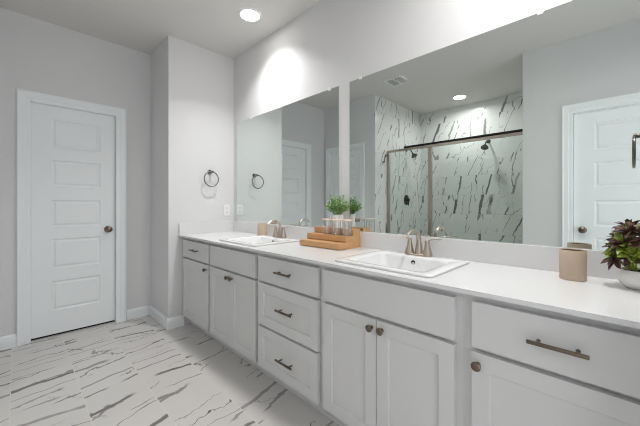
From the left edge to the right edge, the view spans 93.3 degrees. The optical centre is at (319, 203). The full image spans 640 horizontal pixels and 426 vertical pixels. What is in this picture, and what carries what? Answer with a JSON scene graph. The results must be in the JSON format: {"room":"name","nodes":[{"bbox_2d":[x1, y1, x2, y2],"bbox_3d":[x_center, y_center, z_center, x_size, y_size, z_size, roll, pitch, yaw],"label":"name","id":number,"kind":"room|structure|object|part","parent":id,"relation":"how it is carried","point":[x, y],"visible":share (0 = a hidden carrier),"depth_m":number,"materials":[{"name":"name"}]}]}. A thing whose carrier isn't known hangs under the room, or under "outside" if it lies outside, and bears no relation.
{"room":"bathroom","nodes":[
{"label":"bathroom","id":0,"kind":"room"},
{"bbox_2d":[0,7,149,336],"bbox_3d":[-2.357,-0.206,2.746,0.120,2.763,1.446,0,0,45],"label":"wall","id":1,"kind":"structure","parent":0,"point":[36,55],"depth_m":2.74,"materials":[{"name":"white paint"}]},
{"bbox_2d":[0,333,16,349],"bbox_3d":[-2.622,1.125,2.384,0.015,0.102,0.321,0,0,45],"label":"baseboard","id":2,"kind":"structure","parent":1,"relation":"attached to","point":[9,341],"depth_m":2.46,"materials":[{"name":"white wood"}]},
{"bbox_2d":[17,88,125,345],"bbox_3d":[-2.273,0.112,2.813,0.140,2.128,0.776,0,0,45],"label":"door frame","id":3,"kind":"structure","parent":1,"relation":"in","point":[24,97],"depth_m":2.55,"materials":[{"name":"white wood"}]},
{"bbox_2d":[31,102,114,340],"bbox_3d":[-2.249,0.151,2.789,0.103,2.047,0.604,0,0,45],"label":"door","id":4,"kind":"structure","parent":3,"relation":"attached to","point":[73,151],"depth_m":2.77,"materials":[{"name":"white wood"}]},
{"bbox_3d":[-2.063,0.248,2.951,0.068,0.065,0.065,0,0,45],"label":"knob","id":5,"kind":"part","parent":4,"relation":"part of","materials":[{"name":"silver metal"}]},
{"bbox_2d":[127,305,148,319],"bbox_3d":[-1.882,1.125,3.128,0.015,0.102,0.203,0,0,45],"label":"baseboard","id":6,"kind":"structure","parent":1,"relation":"attached to","point":[142,311],"depth_m":3.12,"materials":[{"name":"white wood"}]},
{"bbox_2d":[0,0,321,58],"bbox_3d":[-0.941,-1.627,0.901,4.730,0.080,3.650,0,0,45],"label":"ceiling","id":7,"kind":"structure","parent":0,"point":[216,26],"depth_m":2.59,"materials":[{"name":"white paint"}]},
{"bbox_2d":[238,8,261,21],"bbox_3d":[-0.588,-1.583,2.539,0.196,0.008,0.196,0,0,45],"label":"recessed light","id":8,"kind":"object","parent":7,"relation":"in","point":[246,14],"visible":1,"depth_m":2.53,"materials":[{"name":"white"}]},
{"bbox_2d":[0,315,339,425],"bbox_3d":[-0.941,1.216,0.901,4.730,0.080,3.650,0,0,45],"label":"floor","id":9,"kind":"structure","parent":0,"point":[139,371],"depth_m":1.97,"materials":[{"name":"tile"}]},
{"bbox_2d":[183,238,217,341],"bbox_3d":[-0.947,0.744,2.896,0.581,0.864,0.585,0,0,45],"label":"vanity cabinet","id":10,"kind":"object","parent":9,"relation":"on","point":[196,261],"visible":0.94,"depth_m":2.69,"materials":[{"name":"grey wood"}]},
{"bbox_3d":[-1.117,0.421,2.719,0.536,0.159,0.026,0,0,45],"label":"drawer","id":11,"kind":"part","parent":10,"relation":"part of","materials":[{"name":"grey wood"}]},
{"bbox_3d":[-1.117,0.791,2.719,0.536,0.551,0.026,0,0,45],"label":"door","id":12,"kind":"part","parent":10,"relation":"part of","materials":[{"name":"grey wood"}]},
{"bbox_2d":[179,221,639,328],"bbox_3d":[-0.049,0.250,2.006,3.111,0.123,0.582,0,0,45],"label":"countertop","id":13,"kind":"structure","parent":10,"relation":"on","point":[520,274],"depth_m":1.31,"materials":[{"name":"white stone"}]},
{"bbox_2d":[219,235,298,246],"bbox_3d":[-0.481,0.353,2.419,0.522,0.138,0.450,0,0,45],"label":"sink","id":14,"kind":"object","parent":13,"relation":"in","point":[260,240],"visible":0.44,"depth_m":2.48,"materials":[{"name":"white ceramic"}]},
{"bbox_2d":[257,223,266,235],"bbox_3d":[-0.533,0.238,2.781,0.085,0.116,0.085,0,0,45],"label":"tumbler","id":15,"kind":"object","parent":13,"relation":"on","point":[261,227],"visible":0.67,"depth_m":2.75,"materials":[{"name":"beige ceramic"}]},
{"bbox_2d":[267,220,286,237],"bbox_3d":[-0.338,0.208,2.546,0.187,0.150,0.194,0,0,-1],"label":"faucet","id":16,"kind":"object","parent":13,"relation":"on","point":[280,233],"visible":1,"depth_m":2.53,"materials":[{"name":"silver metal"}]},
{"bbox_3d":[-0.378,0.235,2.580,0.055,0.080,0.055,0,0,45],"label":"handle","id":17,"kind":"part","parent":16,"relation":"part of","materials":[{"name":"silver metal"}]},
{"bbox_3d":[-0.304,0.235,2.507,0.055,0.080,0.055,0,0,45],"label":"handle","id":18,"kind":"part","parent":16,"relation":"part of","materials":[{"name":"silver metal"}]},
{"bbox_2d":[299,226,359,250],"bbox_3d":[0.064,0.233,2.114,0.373,0.126,0.230,0,0,45],"label":"display riser","id":19,"kind":"object","parent":13,"relation":"on","point":[339,242],"visible":0.99,"depth_m":2.05,"materials":[{"name":"brown wood"}]},
{"bbox_2d":[325,195,349,227],"bbox_3d":[0.118,0.051,2.137,0.194,0.236,0.177,0,0,7],"label":"potted plant","id":20,"kind":"object","parent":19,"relation":"on","point":[338,208],"visible":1,"depth_m":2.11,"materials":[{"name":"green plant"}]},
{"bbox_3d":[0.126,0.122,2.142,0.085,0.094,0.085,0,0,45],"label":"pot","id":21,"kind":"part","parent":20,"relation":"part of","materials":[{"name":"white ceramic"}]},
{"bbox_2d":[342,219,351,235],"bbox_3d":[0.177,0.157,1.998,0.065,0.107,0.065,0,0,45],"label":"glass jar","id":22,"kind":"object","parent":19,"relation":"on","point":[343,219],"visible":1,"depth_m":1.99,"materials":[{"name":"clear glass"}]},
{"bbox_2d":[335,250,469,277],"bbox_3d":[0.410,0.353,1.532,0.522,0.138,0.450,0,0,45],"label":"sink","id":23,"kind":"object","parent":13,"relation":"in","point":[393,261],"visible":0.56,"depth_m":1.57,"materials":[{"name":"white ceramic"}]},
{"bbox_2d":[398,229,441,256],"bbox_3d":[0.545,0.208,1.667,0.187,0.150,0.194,0,0,-1],"label":"faucet","id":24,"kind":"object","parent":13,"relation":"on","point":[419,251],"visible":1,"depth_m":1.65,"materials":[{"name":"silver metal"}]},
{"bbox_3d":[0.506,0.235,1.701,0.055,0.080,0.055,0,0,45],"label":"handle","id":25,"kind":"part","parent":24,"relation":"part of","materials":[{"name":"silver metal"}]},
{"bbox_3d":[0.510,0.205,1.632,0.049,0.143,0.153,0,0,45],"label":"spout","id":26,"kind":"part","parent":24,"relation":"part of","materials":[{"name":"silver metal"}]},
{"bbox_3d":[0.542,0.278,1.665,0.154,0.010,0.052,0,0,45],"label":"deck plate","id":27,"kind":"part","parent":24,"relation":"part of","materials":[{"name":"silver metal"}]},
{"bbox_3d":[0.579,0.235,1.628,0.055,0.080,0.055,0,0,45],"label":"handle","id":28,"kind":"part","parent":24,"relation":"part of","materials":[{"name":"silver metal"}]},
{"bbox_2d":[559,248,586,281],"bbox_3d":[0.994,0.238,1.188,0.085,0.116,0.085,0,0,45],"label":"tumbler","id":29,"kind":"object","parent":13,"relation":"on","point":[572,262],"visible":1,"depth_m":1.16,"materials":[{"name":"beige ceramic"}]},
{"bbox_2d":[600,221,639,289],"bbox_3d":[1.088,0.179,1.059,0.149,0.233,0.153,0,0,-20],"label":"succulent bowl","id":30,"kind":"object","parent":13,"relation":"on","point":[623,245],"visible":1,"depth_m":1.05,"materials":[{"name":"white"}]},
{"bbox_2d":[210,243,266,374],"bbox_3d":[-0.490,0.744,2.443,0.702,0.864,0.583,0,0,45],"label":"vanity cabinet","id":31,"kind":"object","parent":9,"relation":"on","point":[234,280],"visible":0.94,"depth_m":2.22,"materials":[{"name":"grey wood"}]},
{"bbox_3d":[-0.783,0.791,2.387,0.330,0.551,0.026,0,0,45],"label":"door","id":32,"kind":"part","parent":31,"relation":"part of","materials":[{"name":"grey wood"}]},
{"bbox_3d":[-0.665,0.421,2.269,0.664,0.159,0.026,0,0,45],"label":"panel","id":33,"kind":"part","parent":31,"relation":"part of","materials":[{"name":"grey wood"}]},
{"bbox_3d":[-0.546,0.791,2.151,0.330,0.551,0.026,0,0,45],"label":"door","id":34,"kind":"part","parent":31,"relation":"part of","materials":[{"name":"grey wood"}]},
{"bbox_2d":[258,253,330,418],"bbox_3d":[-0.030,0.744,1.984,0.598,0.864,0.585,0,0,45],"label":"vanity cabinet","id":35,"kind":"object","parent":9,"relation":"on","point":[290,291],"visible":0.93,"depth_m":1.75,"materials":[{"name":"grey wood"}]},
{"bbox_3d":[-0.221,0.416,1.785,0.150,0.012,0.034,0,0,45],"label":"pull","id":36,"kind":"part","parent":35,"relation":"part of","materials":[{"name":"silver metal"}]},
{"bbox_3d":[-0.209,0.939,1.774,0.150,0.012,0.034,0,0,45],"label":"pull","id":37,"kind":"part","parent":35,"relation":"part of","materials":[{"name":"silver metal"}]},
{"bbox_3d":[-0.211,0.641,1.775,0.150,0.012,0.034,0,0,45],"label":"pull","id":38,"kind":"part","parent":35,"relation":"part of","materials":[{"name":"silver metal"}]},
{"bbox_3d":[-0.203,0.934,1.810,0.558,0.266,0.026,0,0,45],"label":"drawer","id":39,"kind":"part","parent":35,"relation":"part of","materials":[{"name":"grey wood"}]},
{"bbox_3d":[-0.203,0.651,1.810,0.558,0.270,0.026,0,0,45],"label":"drawer","id":40,"kind":"part","parent":35,"relation":"part of","materials":[{"name":"grey wood"}]},
{"bbox_3d":[-0.203,0.421,1.810,0.558,0.159,0.026,0,0,45],"label":"drawer","id":41,"kind":"part","parent":35,"relation":"part of","materials":[{"name":"grey wood"}]},
{"bbox_2d":[323,266,463,425],"bbox_3d":[0.437,0.744,1.521,0.714,0.864,0.583,0,0,45],"label":"vanity cabinet","id":42,"kind":"object","parent":9,"relation":"on","point":[393,350],"visible":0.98,"depth_m":1.30,"materials":[{"name":"grey wood"}]},
{"bbox_3d":[0.141,0.791,1.468,0.328,0.551,0.026,0,0,45],"label":"door","id":43,"kind":"part","parent":42,"relation":"part of","materials":[{"name":"grey wood"}]},
{"bbox_3d":[0.221,0.554,1.347,0.032,0.032,0.032,0,0,45],"label":"knob","id":44,"kind":"part","parent":42,"relation":"part of","materials":[{"name":"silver metal"}]},
{"bbox_3d":[0.261,0.552,1.308,0.032,0.032,0.032,0,0,45],"label":"knob","id":45,"kind":"part","parent":42,"relation":"part of","materials":[{"name":"silver metal"}]},
{"bbox_3d":[0.261,0.421,1.348,0.669,0.159,0.026,0,0,45],"label":"panel","id":46,"kind":"part","parent":42,"relation":"part of","materials":[{"name":"grey wood"}]},
{"bbox_3d":[0.379,0.791,1.230,0.336,0.551,0.026,0,0,45],"label":"door","id":47,"kind":"part","parent":42,"relation":"part of","materials":[{"name":"grey wood"}]},
{"bbox_2d":[464,294,639,425],"bbox_3d":[0.870,0.744,1.088,0.509,0.864,0.585,0,0,45],"label":"vanity cabinet","id":48,"kind":"object","parent":9,"relation":"on","point":[524,365],"visible":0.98,"depth_m":0.92,"materials":[{"name":"grey wood"}]},
{"bbox_3d":[0.535,0.555,1.034,0.032,0.032,0.032,0,0,45],"label":"knob","id":49,"kind":"part","parent":48,"relation":"part of","materials":[{"name":"silver metal"}]},
{"bbox_3d":[0.702,0.791,0.910,0.453,0.551,0.026,0,0,45],"label":"door","id":50,"kind":"part","parent":48,"relation":"part of","materials":[{"name":"grey wood"}]},
{"bbox_3d":[0.689,0.419,0.879,0.145,0.012,0.034,0,0,45],"label":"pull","id":51,"kind":"part","parent":48,"relation":"part of","materials":[{"name":"silver metal"}]},
{"bbox_2d":[150,35,233,324],"bbox_3d":[-1.418,-0.206,3.307,0.660,2.763,0.674,0,0,45],"label":"wall","id":52,"kind":"structure","parent":0,"point":[192,86],"depth_m":3.02,"materials":[{"name":"white paint"}]},
{"bbox_2d":[149,305,167,328],"bbox_3d":[-1.619,1.125,3.020,0.540,0.102,0.015,0,0,45],"label":"baseboard","id":53,"kind":"structure","parent":52,"relation":"attached to","point":[154,313],"depth_m":2.99,"materials":[{"name":"white wood"}]},
{"bbox_2d":[167,315,183,329],"bbox_3d":[-1.373,1.125,2.874,0.015,0.102,0.154,0,0,45],"label":"baseboard","id":54,"kind":"structure","parent":52,"relation":"attached to","point":[174,322],"depth_m":2.87,"materials":[{"name":"white wood"}]},
{"bbox_2d":[204,170,218,186],"bbox_3d":[-1.123,-0.262,3.088,0.066,0.179,0.160,0,0,45],"label":"towel ring","id":55,"kind":"object","parent":52,"relation":"attached to","point":[209,171],"visible":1,"depth_m":3.07,"materials":[{"name":"silver metal"}]},
{"bbox_2d":[223,205,229,215],"bbox_3d":[-1.003,0.067,3.249,0.009,0.118,0.072,0,0,45],"label":"wall outlet","id":56,"kind":"object","parent":52,"relation":"attached to","point":[226,208],"visible":1,"depth_m":3.24,"materials":[{"name":"white plastic"}]},
{"bbox_2d":[234,0,603,250],"bbox_3d":[0.008,-0.206,2.447,3.895,2.763,0.120,0,0,45],"label":"wall","id":57,"kind":"structure","parent":0,"point":[333,43],"depth_m":2.19,"materials":[{"name":"white paint"}]},
{"bbox_2d":[237,86,338,226],"bbox_3d":[-0.379,-0.346,2.740,1.457,1.068,0.010,0,0,45],"label":"mirror","id":58,"kind":"object","parent":57,"relation":"attached to","point":[288,155],"visible":0.99,"depth_m":2.61,"materials":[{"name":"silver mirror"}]},
{"bbox_2d":[233,221,639,278],"bbox_3d":[0.156,0.242,2.199,3.091,0.107,0.019,0,0,45],"label":"backsplash","id":59,"kind":"structure","parent":57,"relation":"attached to","point":[539,257],"depth_m":1.53,"materials":[{"name":"white stone"}]},
{"bbox_2d":[350,0,639,250],"bbox_3d":[0.728,-0.346,1.639,1.456,1.068,0.010,0,0,45],"label":"mirror","id":60,"kind":"object","parent":57,"relation":"attached to","point":[526,130],"visible":0.99,"depth_m":1.44,"materials":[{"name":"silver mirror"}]},
{"bbox_2d":[617,267,639,289],"bbox_3d":[1.111,0.263,1.054,0.107,0.065,0.107,0,0,45],"label":"bowl","id":61,"kind":"object","parent":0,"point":[629,277],"depth_m":1.04,"materials":[{"name":"white ceramic"}]}
]}

